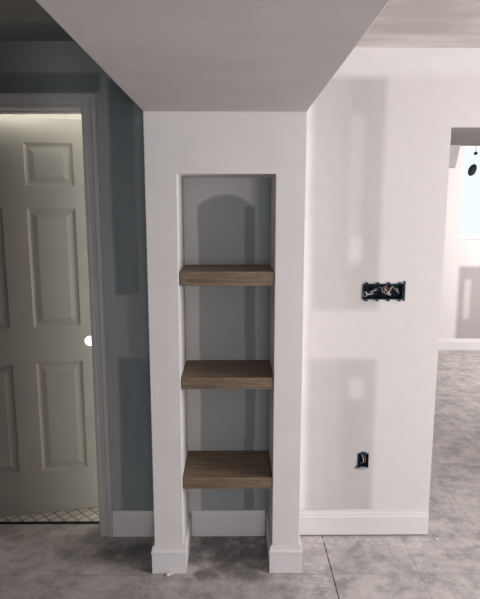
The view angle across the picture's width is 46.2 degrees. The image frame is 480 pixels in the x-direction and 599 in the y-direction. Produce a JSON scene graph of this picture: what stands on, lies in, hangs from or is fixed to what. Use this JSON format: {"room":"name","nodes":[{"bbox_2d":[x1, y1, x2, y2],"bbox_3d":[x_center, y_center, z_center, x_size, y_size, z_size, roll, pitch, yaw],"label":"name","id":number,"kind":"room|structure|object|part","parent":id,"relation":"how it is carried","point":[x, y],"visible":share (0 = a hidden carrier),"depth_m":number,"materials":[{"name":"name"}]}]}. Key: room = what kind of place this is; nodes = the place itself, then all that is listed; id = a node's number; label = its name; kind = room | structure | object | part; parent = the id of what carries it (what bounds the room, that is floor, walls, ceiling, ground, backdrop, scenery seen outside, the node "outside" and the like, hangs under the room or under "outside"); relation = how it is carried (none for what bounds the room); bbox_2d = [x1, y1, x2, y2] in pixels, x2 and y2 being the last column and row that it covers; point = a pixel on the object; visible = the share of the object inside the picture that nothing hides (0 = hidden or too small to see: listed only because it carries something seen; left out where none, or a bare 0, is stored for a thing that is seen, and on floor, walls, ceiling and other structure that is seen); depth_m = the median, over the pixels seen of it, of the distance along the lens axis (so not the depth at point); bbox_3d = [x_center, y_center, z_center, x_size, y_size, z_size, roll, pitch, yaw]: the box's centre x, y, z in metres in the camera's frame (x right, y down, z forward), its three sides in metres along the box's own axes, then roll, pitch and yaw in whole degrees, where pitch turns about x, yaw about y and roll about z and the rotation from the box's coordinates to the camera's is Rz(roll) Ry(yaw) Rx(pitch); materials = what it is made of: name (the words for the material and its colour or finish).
{"room":"basement","nodes":[
{"label":"basement","id":0,"kind":"room"},
{"bbox_2d":[0,114,91,344],"bbox_3d":[-1.436,-0.120,3.550,2.620,2.264,1.735,0,9,0],"label":"wall","id":1,"kind":"structure","parent":0,"point":[52,116],"depth_m":4.13,"materials":[{"name":"white paint"}]},
{"bbox_2d":[143,111,306,545],"bbox_3d":[-0.059,0.217,2.477,0.637,1.963,0.284,0,9,0],"label":"wall column","id":2,"kind":"structure","parent":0,"point":[178,145],"depth_m":2.29,"materials":[{"name":"paint"}]},
{"bbox_2d":[151,511,191,573],"bbox_3d":[-0.313,1.123,2.617,0.156,0.127,0.296,0,9,0],"label":"baseboard","id":3,"kind":"structure","parent":2,"relation":"attached to","point":[165,559],"depth_m":2.48,"materials":[{"name":"white wood"}]},
{"bbox_2d":[181,360,272,388],"bbox_3d":[-0.055,0.330,2.497,0.383,0.050,0.279,0,9,0],"label":"shelf","id":4,"kind":"object","parent":2,"relation":"attached to","point":[197,374],"visible":1,"depth_m":2.40,"materials":[{"name":"brown wood"}]},
{"bbox_2d":[180,265,273,285],"bbox_3d":[-0.055,-0.107,2.425,0.383,0.058,0.279,0,9,0],"label":"shelf","id":5,"kind":"object","parent":2,"relation":"attached to","point":[190,275],"visible":1,"depth_m":2.29,"materials":[{"name":"brown wood"}]},
{"bbox_2d":[183,451,271,488],"bbox_3d":[-0.055,0.772,2.571,0.383,0.050,0.279,0,9,0],"label":"shelf","id":6,"kind":"object","parent":2,"relation":"attached to","point":[203,469],"visible":1,"depth_m":2.50,"materials":[{"name":"brown wood"}]},
{"bbox_2d":[265,511,302,572],"bbox_3d":[0.200,1.122,2.621,0.148,0.127,0.296,0,9,0],"label":"baseboard","id":7,"kind":"structure","parent":2,"relation":"attached to","point":[281,558],"depth_m":2.48,"materials":[{"name":"white wood"}]},
{"bbox_2d":[0,41,479,534],"bbox_3d":[0.381,0.017,2.649,6.000,2.300,0.115,0,9,0],"label":"wall","id":8,"kind":"structure","parent":0,"point":[379,131],"depth_m":2.57,"materials":[{"name":"paint"}]},
{"bbox_2d":[0,117,98,516],"bbox_3d":[-1.088,0.134,2.796,0.774,1.997,0.044,-2,10,-13],"label":"door","id":9,"kind":"structure","parent":8,"relation":"in","point":[48,456],"depth_m":2.81,"materials":[{"name":"wood"}]},
{"bbox_3d":[-1.244,-0.143,2.718,0.223,0.586,0.035,-2,10,-13],"label":"panel","id":10,"kind":"part","parent":9,"relation":"part of","materials":[{"name":"white wood"}]},
{"bbox_3d":[-1.244,0.611,2.843,0.223,0.579,0.035,-2,10,-13],"label":"panel","id":11,"kind":"part","parent":9,"relation":"part of","materials":[{"name":"white wood"}]},
{"bbox_3d":[-0.918,-0.648,2.709,0.224,0.201,0.035,-2,10,-13],"label":"panel","id":12,"kind":"part","parent":9,"relation":"part of","materials":[{"name":"white wood"}]},
{"bbox_3d":[-0.918,-0.155,2.791,0.224,0.586,0.035,-2,10,-13],"label":"panel","id":13,"kind":"part","parent":9,"relation":"part of","materials":[{"name":"white wood"}]},
{"bbox_3d":[-0.918,0.599,2.916,0.224,0.579,0.035,-2,10,-13],"label":"panel","id":14,"kind":"part","parent":9,"relation":"part of","materials":[{"name":"white wood"}]},
{"bbox_2d":[0,521,99,523],"bbox_3d":[-1.074,1.141,2.877,0.772,0.008,0.012,0,9,0],"label":"trim","id":15,"kind":"structure","parent":8,"relation":"attached to","point":[17,522],"depth_m":2.87,"materials":[{"name":"black metal"}]},
{"bbox_2d":[0,93,112,536],"bbox_3d":[-1.073,0.127,2.647,0.902,2.079,0.132,0,9,0],"label":"door frame","id":16,"kind":"structure","parent":8,"relation":"attached to","point":[86,102],"depth_m":2.53,"materials":[{"name":"white wood"}]},
{"bbox_2d":[113,510,153,536],"bbox_3d":[-0.500,1.096,2.756,0.242,0.132,0.013,0,9,0],"label":"baseboard","id":17,"kind":"structure","parent":8,"relation":"attached to","point":[126,523],"depth_m":2.75,"materials":[{"name":"white wood"}]},
{"bbox_2d":[192,510,264,535],"bbox_3d":[-0.056,1.096,2.759,0.357,0.132,0.013,0,9,0],"label":"baseboard","id":18,"kind":"structure","parent":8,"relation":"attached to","point":[204,522],"depth_m":2.75,"materials":[{"name":"white wood"}]},
{"bbox_2d":[356,452,368,469],"bbox_3d":[0.590,0.772,2.750,0.059,0.090,0.076,0,9,0],"label":"outlet box","id":19,"kind":"object","parent":8,"relation":"attached to","point":[363,457],"visible":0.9,"depth_m":2.73,"materials":[{"name":"plastic"}]},
{"bbox_2d":[299,509,428,534],"bbox_3d":[0.592,1.092,2.763,0.663,0.126,0.013,0,9,0],"label":"baseboard","id":20,"kind":"structure","parent":8,"relation":"attached to","point":[332,521],"depth_m":2.76,"materials":[{"name":"white wood"}]},
{"bbox_2d":[362,281,405,300],"bbox_3d":[0.659,-0.043,2.614,0.195,0.093,0.078,0,9,0],"label":"switch box","id":21,"kind":"object","parent":8,"relation":"attached to","point":[377,291],"visible":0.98,"depth_m":2.60,"materials":[{"name":"plastic"}]},
{"bbox_2d":[0,350,479,598],"bbox_3d":[1.127,1.327,2.068,7.720,0.106,8.870,0,9,0],"label":"floor","id":22,"kind":"structure","parent":0,"point":[38,561],"depth_m":2.61,"materials":[{"name":"grey tile"}]},
{"bbox_2d":[0,0,479,47],"bbox_3d":[1.127,-1.008,1.681,7.720,0.100,8.870,0,9,0],"label":"ceiling","id":23,"kind":"structure","parent":0,"point":[402,23],"depth_m":2.13,"materials":[{"name":"paint"}]},
{"bbox_2d":[36,0,479,145],"bbox_3d":[2.268,-0.579,0.321,5.259,0.362,5.790,0,9,0],"label":"ceiling","id":24,"kind":"structure","parent":0,"point":[165,55],"depth_m":1.30,"materials":[{"name":"white paint"}]},
{"bbox_2d":[449,145,459,167],"bbox_3d":[1.107,-0.809,3.189,0.262,0.123,0.040,0,9,0],"label":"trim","id":25,"kind":"structure","parent":24,"relation":"attached to","point":[454,149],"depth_m":3.17,"materials":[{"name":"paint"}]},
{"bbox_2d":[468,152,477,175],"bbox_3d":[1.322,-0.787,3.194,0.050,0.168,0.032,0,9,0],"label":"pendant light","id":26,"kind":"object","parent":24,"relation":"hanging from","point":[472,169],"visible":1,"depth_m":3.19,"materials":[{"name":"black metal"}]},
{"bbox_2d":[439,146,479,338],"bbox_3d":[2.404,-0.570,6.284,5.100,2.270,0.250,0,9,0],"label":"wall","id":27,"kind":"structure","parent":0,"point":[460,296],"depth_m":6.21,"materials":[{"name":"paint"}]},
{"bbox_2d":[438,338,479,349],"bbox_3d":[2.405,0.504,6.328,4.900,0.132,0.013,0,9,0],"label":"baseboard","id":28,"kind":"structure","parent":27,"relation":"attached to","point":[449,343],"depth_m":6.32,"materials":[{"name":"white wood"}]},
{"bbox_2d":[460,146,479,238],"bbox_3d":[3.123,-1.189,6.253,1.460,1.022,0.040,0,9,0],"label":"window","id":29,"kind":"structure","parent":27,"relation":"in","point":[470,209],"depth_m":6.26,"materials":[{"name":"glass"}]}
]}

